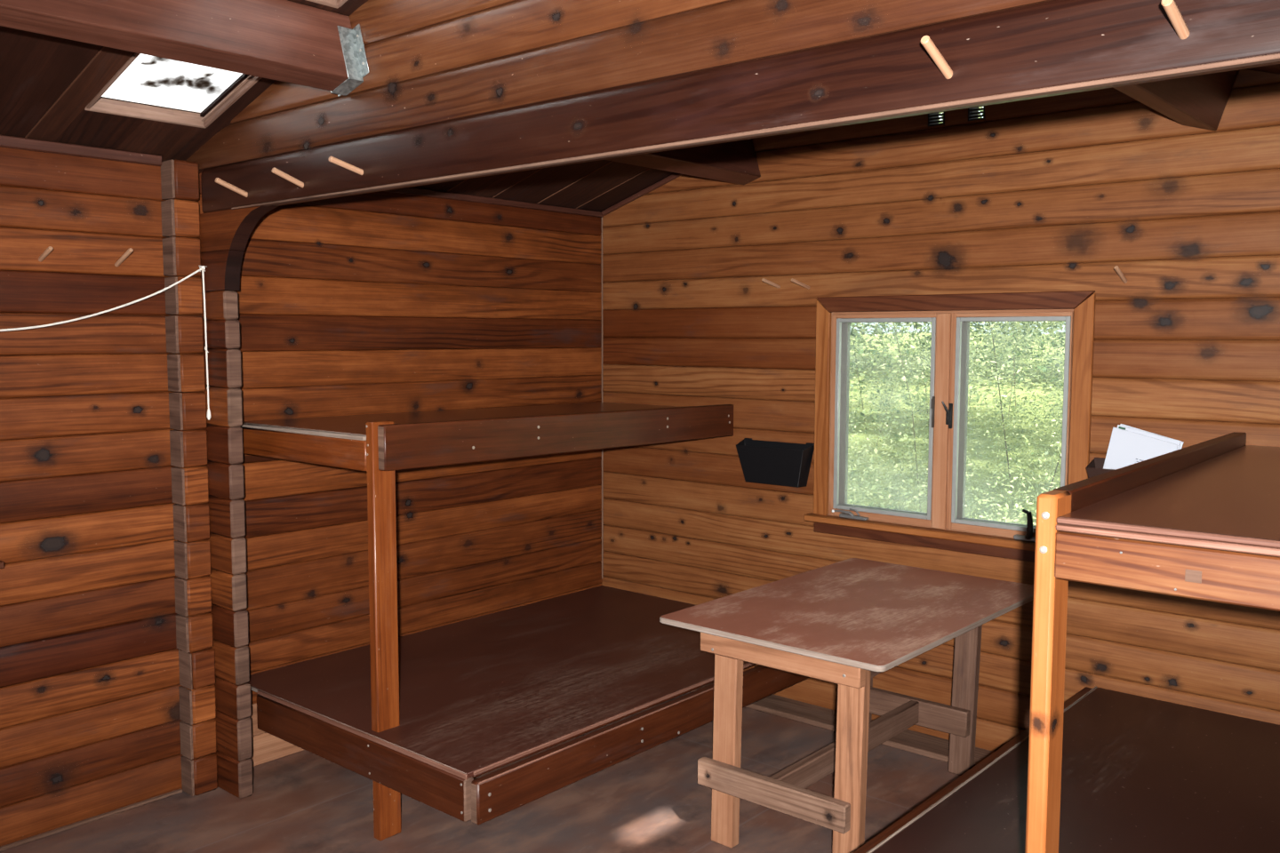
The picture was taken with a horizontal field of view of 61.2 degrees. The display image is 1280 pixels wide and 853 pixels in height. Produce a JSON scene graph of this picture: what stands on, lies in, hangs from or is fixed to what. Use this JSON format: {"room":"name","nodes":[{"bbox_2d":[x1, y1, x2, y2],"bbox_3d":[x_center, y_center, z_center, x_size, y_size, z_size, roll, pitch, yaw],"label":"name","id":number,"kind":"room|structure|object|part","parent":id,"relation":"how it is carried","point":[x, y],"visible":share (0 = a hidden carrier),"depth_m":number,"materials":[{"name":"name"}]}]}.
{"room":"dormitory","nodes":[
{"label":"dormitory","id":0,"kind":"room"},
{"bbox_2d":[160,160,277,799],"bbox_3d":[-1.422,0.213,3.725,0.500,2.243,0.155,4,6,41],"label":"wall partition","id":1,"kind":"structure","parent":0,"point":[207,455],"depth_m":3.80,"materials":[{"name":"brown wood"}]},
{"bbox_2d":[0,146,603,847],"bbox_3d":[-1.927,0.218,3.586,0.093,2.255,5.385,4,6,41],"label":"wall","id":2,"kind":"structure","parent":0,"point":[380,302],"depth_m":4.09,"materials":[{"name":"brown wood"}]},
{"bbox_2d":[0,560,4,568],"bbox_3d":[-2.240,0.483,3.114,0.081,0.087,0.730,4,6,41],"label":"wall shelf","id":3,"kind":"object","parent":2,"relation":"attached to","point":[2,564],"visible":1,"depth_m":3.35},
{"bbox_2d":[38,246,53,261],"bbox_3d":[-1.891,-0.546,3.440,0.104,0.049,0.014,4,6,41],"label":"wooden peg","id":4,"kind":"object","parent":2,"relation":"attached to","point":[49,249],"visible":1,"depth_m":3.43,"materials":[{"name":"beige wood"}]},
{"bbox_2d":[0,789,182,851],"bbox_3d":[-2.622,1.409,2.805,0.015,0.012,2.950,4,6,41],"label":"baseboard","id":5,"kind":"structure","parent":2,"relation":"attached to","point":[178,791],"depth_m":3.67,"materials":[{"name":"brown wood"}]},
{"bbox_2d":[0,265,211,419],"bbox_3d":[-2.150,-0.257,3.087,0.077,0.581,1.910,5,7,44],"label":"clothesline","id":6,"kind":"object","parent":2,"relation":"hanging from","point":[202,268],"visible":1,"depth_m":3.69,"materials":[{"name":"fabric"}]},
{"bbox_2d":[114,248,133,266],"bbox_3d":[-1.725,-0.562,3.614,0.128,0.062,0.014,4,6,41],"label":"wooden peg","id":7,"kind":"object","parent":2,"relation":"attached to","point":[129,251],"visible":1,"depth_m":3.60,"materials":[{"name":"beige wood"}]},
{"bbox_2d":[0,135,603,217],"bbox_3d":[-1.912,-0.891,3.428,0.018,0.036,5.286,4,6,41],"label":"trim","id":8,"kind":"structure","parent":2,"relation":"attached to","point":[5,141],"depth_m":3.66,"materials":[{"name":"brown wood"}]},
{"bbox_2d":[0,692,959,852],"bbox_3d":[-0.355,1.504,2.275,4.320,0.080,5.470,4,6,41],"label":"floor","id":9,"kind":"structure","parent":0,"point":[652,801],"depth_m":3.72,"materials":[{"name":"brown wood"}]},
{"bbox_2d":[240,401,810,840],"bbox_3d":[-0.339,0.601,4.327,1.380,1.374,2.038,4,6,41],"label":"bunk bed","id":10,"kind":"object","parent":9,"relation":"on","point":[421,716],"visible":0.94,"depth_m":3.81,"materials":[{"name":"brown wood"}]},
{"bbox_3d":[-0.832,0.668,3.522,0.038,1.374,0.088,4,6,41],"label":"post","id":11,"kind":"part","parent":10,"relation":"part of","materials":[{"name":"brown wood"}]},
{"bbox_2d":[659,558,1033,852],"bbox_3d":[0.777,0.971,3.784,0.816,0.732,1.267,4,6,41],"label":"table","id":12,"kind":"object","parent":9,"relation":"on","point":[849,622],"visible":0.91,"depth_m":3.49,"materials":[{"name":"wood"}]},
{"bbox_3d":[0.281,1.004,3.499,0.101,0.712,0.042,4,6,41],"label":"leg","id":13,"kind":"part","parent":12,"relation":"part of","materials":[{"name":"brown wood"}]},
{"bbox_3d":[0.624,1.029,3.205,0.101,0.712,0.042,4,6,41],"label":"leg","id":14,"kind":"part","parent":12,"relation":"part of","materials":[{"name":"brown wood"}]},
{"bbox_3d":[0.889,0.934,4.342,0.098,0.712,0.040,4,6,41],"label":"leg","id":15,"kind":"part","parent":12,"relation":"part of","materials":[{"name":"brown wood"}]},
{"bbox_3d":[1.220,0.958,4.057,0.108,0.712,0.040,4,6,41],"label":"leg","id":16,"kind":"part","parent":12,"relation":"part of","materials":[{"name":"brown wood"}]},
{"bbox_2d":[853,432,1279,852],"bbox_3d":[1.630,0.760,2.651,1.710,1.345,2.012,4,6,41],"label":"bunk bed","id":17,"kind":"object","parent":9,"relation":"on","point":[1097,770],"visible":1,"depth_m":2.76,"materials":[{"name":"brown wood"}]},
{"bbox_3d":[0.805,0.799,2.167,0.076,1.345,0.104,4,6,41],"label":"post","id":18,"kind":"part","parent":17,"relation":"part of","materials":[{"name":"orange wood"}]},
{"bbox_3d":[1.417,0.131,2.884,0.040,0.129,1.864,4,6,38],"label":"rail","id":19,"kind":"part","parent":17,"relation":"part of","materials":[{"name":"brown wood"}]},
{"bbox_2d":[0,0,1279,211],"bbox_3d":[-0.318,-0.983,2.103,4.950,0.907,6.000,4,6,41],"label":"ceiling","id":20,"kind":"structure","parent":0,"point":[47,83],"depth_m":3.44,"materials":[{"name":"brown wood"}]},
{"bbox_2d":[84,52,262,127],"bbox_3d":[-1.312,-1.103,3.221,0.685,0.288,0.387,4,6,41],"label":"window","id":21,"kind":"structure","parent":20,"relation":"in","point":[148,87],"depth_m":3.38,"materials":[{"name":"glass"}]},
{"bbox_2d":[0,0,369,96],"bbox_3d":[-1.873,-0.979,1.960,0.198,0.223,3.148,4,6,41],"label":"roof beam","id":22,"kind":"structure","parent":20,"relation":"attached to","point":[286,41],"depth_m":2.81,"materials":[{"name":"wood"}]},
{"bbox_2d":[306,0,347,8],"bbox_3d":[-0.803,-1.273,2.766,0.480,0.224,0.387,4,6,41],"label":"window","id":23,"kind":"structure","parent":20,"relation":"attached to","point":[336,4],"depth_m":3.05,"materials":[{"name":"brown wood"}]},
{"bbox_2d":[604,138,760,184],"bbox_3d":[-0.202,-1.125,4.042,0.154,0.222,2.084,4,6,41],"label":"roof beam","id":24,"kind":"structure","parent":20,"relation":"attached to","point":[732,162],"depth_m":4.55,"materials":[{"name":"brown wood"}]},
{"bbox_2d":[1112,69,1239,130],"bbox_3d":[1.218,-1.031,2.819,0.165,0.226,2.084,4,6,41],"label":"roof beam","id":25,"kind":"structure","parent":20,"relation":"attached to","point":[1197,101],"depth_m":3.34,"materials":[{"name":"brown wood"}]},
{"bbox_2d":[186,0,1279,213],"bbox_3d":[-0.008,-1.014,2.462,4.148,0.776,0.058,4,6,41],"label":"wall","id":26,"kind":"structure","parent":0,"point":[452,90],"depth_m":2.41,"materials":[{"name":"brown wood"}]},
{"bbox_2d":[215,177,247,197],"bbox_3d":[-1.326,-0.777,3.528,0.017,0.056,0.120,4,6,41],"label":"wooden peg","id":27,"kind":"object","parent":26,"relation":"attached to","point":[218,180],"visible":1,"depth_m":3.52,"materials":[{"name":"beige wood"}]},
{"bbox_2d":[272,168,303,187],"bbox_3d":[-1.072,-0.759,3.313,0.017,0.054,0.115,4,6,41],"label":"wooden peg","id":28,"kind":"object","parent":26,"relation":"attached to","point":[275,171],"visible":1,"depth_m":3.30,"materials":[{"name":"beige wood"}]},
{"bbox_2d":[328,156,363,175],"bbox_3d":[-0.838,-0.747,3.107,0.017,0.045,0.121,4,6,41],"label":"wooden peg","id":29,"kind":"object","parent":26,"relation":"attached to","point":[332,159],"visible":1,"depth_m":3.10,"materials":[{"name":"beige wood"}]},
{"bbox_2d":[920,35,952,79],"bbox_3d":[0.532,-0.656,1.933,0.017,0.061,0.115,4,6,41],"label":"wooden peg","id":30,"kind":"object","parent":26,"relation":"attached to","point":[926,41],"visible":1,"depth_m":1.92,"materials":[{"name":"beige wood"}]},
{"bbox_2d":[1161,0,1189,39],"bbox_3d":[0.831,-0.630,1.677,0.017,0.048,0.114,4,6,41],"label":"wooden peg","id":31,"kind":"object","parent":26,"relation":"attached to","point":[1171,8],"visible":1,"depth_m":1.67,"materials":[{"name":"beige wood"}]},
{"bbox_2d":[600,69,1279,751],"bbox_3d":[1.373,-0.123,4.209,4.235,2.842,0.093,4,6,41],"label":"wall","id":32,"kind":"structure","parent":0,"point":[1057,193],"depth_m":4.22,"materials":[{"name":"brown wood"}]},
{"bbox_2d":[601,217,603,578],"bbox_3d":[-0.191,-0.138,5.496,0.007,1.850,0.007,4,6,41],"label":"trim","id":33,"kind":"structure","parent":32,"relation":"attached to","point":[602,218],"depth_m":5.52,"materials":[{"name":"brown wood"}]},
{"bbox_2d":[601,172,683,215],"bbox_3d":[0.509,-1.295,4.789,1.830,0.587,0.022,4,6,41],"label":"trim","id":34,"kind":"structure","parent":32,"relation":"attached to","point":[675,175],"depth_m":5.23,"materials":[{"name":"brown wood"}]},
{"bbox_2d":[761,278,780,288],"bbox_3d":[0.576,-0.624,4.730,0.014,0.043,0.139,4,6,41],"label":"wooden peg","id":35,"kind":"object","parent":32,"relation":"attached to","point":[763,279],"visible":1,"depth_m":4.71,"materials":[{"name":"beige wood"}]},
{"bbox_2d":[736,438,814,487],"bbox_3d":[0.592,0.160,4.798,0.376,0.192,0.083,4,6,41],"label":"bin","id":36,"kind":"object","parent":32,"relation":"attached to","point":[765,462],"visible":1,"depth_m":4.77,"materials":[{"name":"black plastic"}]},
{"bbox_2d":[791,278,809,289],"bbox_3d":[0.689,-0.608,4.626,0.014,0.045,0.149,4,6,41],"label":"wooden peg","id":37,"kind":"object","parent":32,"relation":"attached to","point":[795,281],"visible":1,"depth_m":4.61,"materials":[{"name":"beige wood"}]},
{"bbox_2d":[689,681,993,766],"bbox_3d":[1.317,1.292,4.201,4.142,0.024,0.174,4,6,41],"label":"baseboard","id":38,"kind":"structure","parent":32,"relation":"attached to","point":[911,741],"depth_m":4.56,"materials":[{"name":"brown wood"}]},
{"bbox_2d":[928,111,944,126],"bbox_3d":[1.188,-1.237,4.275,0.070,0.106,0.086,4,6,41],"label":"air vent","id":39,"kind":"object","parent":32,"relation":"in","point":[933,118],"visible":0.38,"depth_m":4.25,"materials":[{"name":"black metal"}]},
{"bbox_2d":[803,290,1095,562],"bbox_3d":[1.207,-0.016,4.317,1.205,1.014,0.158,4,6,41],"label":"window","id":40,"kind":"structure","parent":32,"relation":"in","point":[944,526],"depth_m":4.30,"materials":[{"name":"brown wood"}]},
{"bbox_3d":[0.783,-0.080,4.654,0.067,0.926,0.020,4,6,41],"label":"casing","id":41,"kind":"part","parent":40,"relation":"part of","materials":[{"name":"brown wood"}]},
{"bbox_3d":[0.869,0.362,4.579,0.125,0.032,0.030,3,6,29],"label":"crank handle","id":42,"kind":"part","parent":40,"relation":"part of","materials":[{"name":"silver metal"}]},
{"bbox_3d":[1.008,-0.035,4.492,0.478,0.858,0.040,4,6,41],"label":"sash","id":43,"kind":"part","parent":40,"relation":"part of","materials":[{"name":"brown wood"}]},
{"bbox_3d":[1.006,-0.041,4.476,0.450,0.812,0.019,4,6,41],"label":"screen frame","id":44,"kind":"part","parent":40,"relation":"part of","materials":[{"name":"grey metal"}]},
{"bbox_3d":[1.195,-0.488,4.262,1.151,0.064,0.022,4,6,41],"label":"head casing","id":45,"kind":"part","parent":40,"relation":"part of","materials":[{"name":"brown wood"}]},
{"bbox_3d":[1.410,-0.005,4.146,0.468,0.858,0.040,4,6,41],"label":"sash","id":46,"kind":"part","parent":40,"relation":"part of","materials":[{"name":"brown wood"}]},
{"bbox_3d":[1.408,-0.011,4.130,0.440,0.812,0.019,4,6,41],"label":"screen frame","id":47,"kind":"part","parent":40,"relation":"part of","materials":[{"name":"grey metal"}]},
{"bbox_3d":[1.455,0.366,4.059,0.039,0.119,0.047,4,6,41],"label":"crank handle","id":48,"kind":"part","parent":40,"relation":"part of","materials":[{"name":"black metal"}]},
{"bbox_3d":[1.606,-0.019,3.947,0.070,0.926,0.020,4,6,41],"label":"casing","id":49,"kind":"part","parent":40,"relation":"part of","materials":[{"name":"brown wood"}]},
{"bbox_2d":[968,105,984,120],"bbox_3d":[1.313,-1.228,4.168,0.068,0.106,0.086,4,6,41],"label":"air vent","id":50,"kind":"object","parent":32,"relation":"in","point":[973,113],"visible":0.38,"depth_m":4.15,"materials":[{"name":"black metal"}]},
{"bbox_2d":[1086,457,1115,478],"bbox_3d":[1.755,0.223,3.779,0.377,0.196,0.110,4,6,41],"label":"bin","id":51,"kind":"object","parent":32,"relation":"attached to","point":[1095,468],"visible":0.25,"depth_m":3.85,"materials":[{"name":"brown plastic"}]},
{"bbox_2d":[1103,424,1183,469],"bbox_3d":[1.751,0.141,3.795,0.269,0.293,0.043,4,6,42],"label":"paper stack","id":52,"kind":"object","parent":51,"relation":"in","point":[1128,445],"visible":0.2,"depth_m":3.80,"materials":[{"name":"white paper"}]},
{"bbox_2d":[1114,265,1127,283],"bbox_3d":[1.685,-0.529,3.790,0.014,0.060,0.121,4,6,41],"label":"wooden peg","id":53,"kind":"object","parent":32,"relation":"attached to","point":[1116,268],"visible":1,"depth_m":3.78,"materials":[{"name":"beige wood"}]},
{"label":"outside","id":54,"kind":"structure","parent":0,"visible":0},
{"bbox_2d":[847,332,1064,525],"bbox_3d":[4.905,-0.194,14.505,28.000,2.203,20.000,4,6,41],"label":"ground","id":55,"kind":"structure","parent":54,"point":[985,443],"depth_m":13.13,"materials":[{"name":"green plant"}]},
{"bbox_2d":[847,106,1065,525],"bbox_3d":[4.009,-2.879,11.647,21.840,9.399,18.566,4,6,35],"label":"bushes","id":56,"kind":"object","parent":55,"relation":"on","point":[1012,341],"visible":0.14,"depth_m":10.47,"materials":[{"name":"green plant"}]}
]}

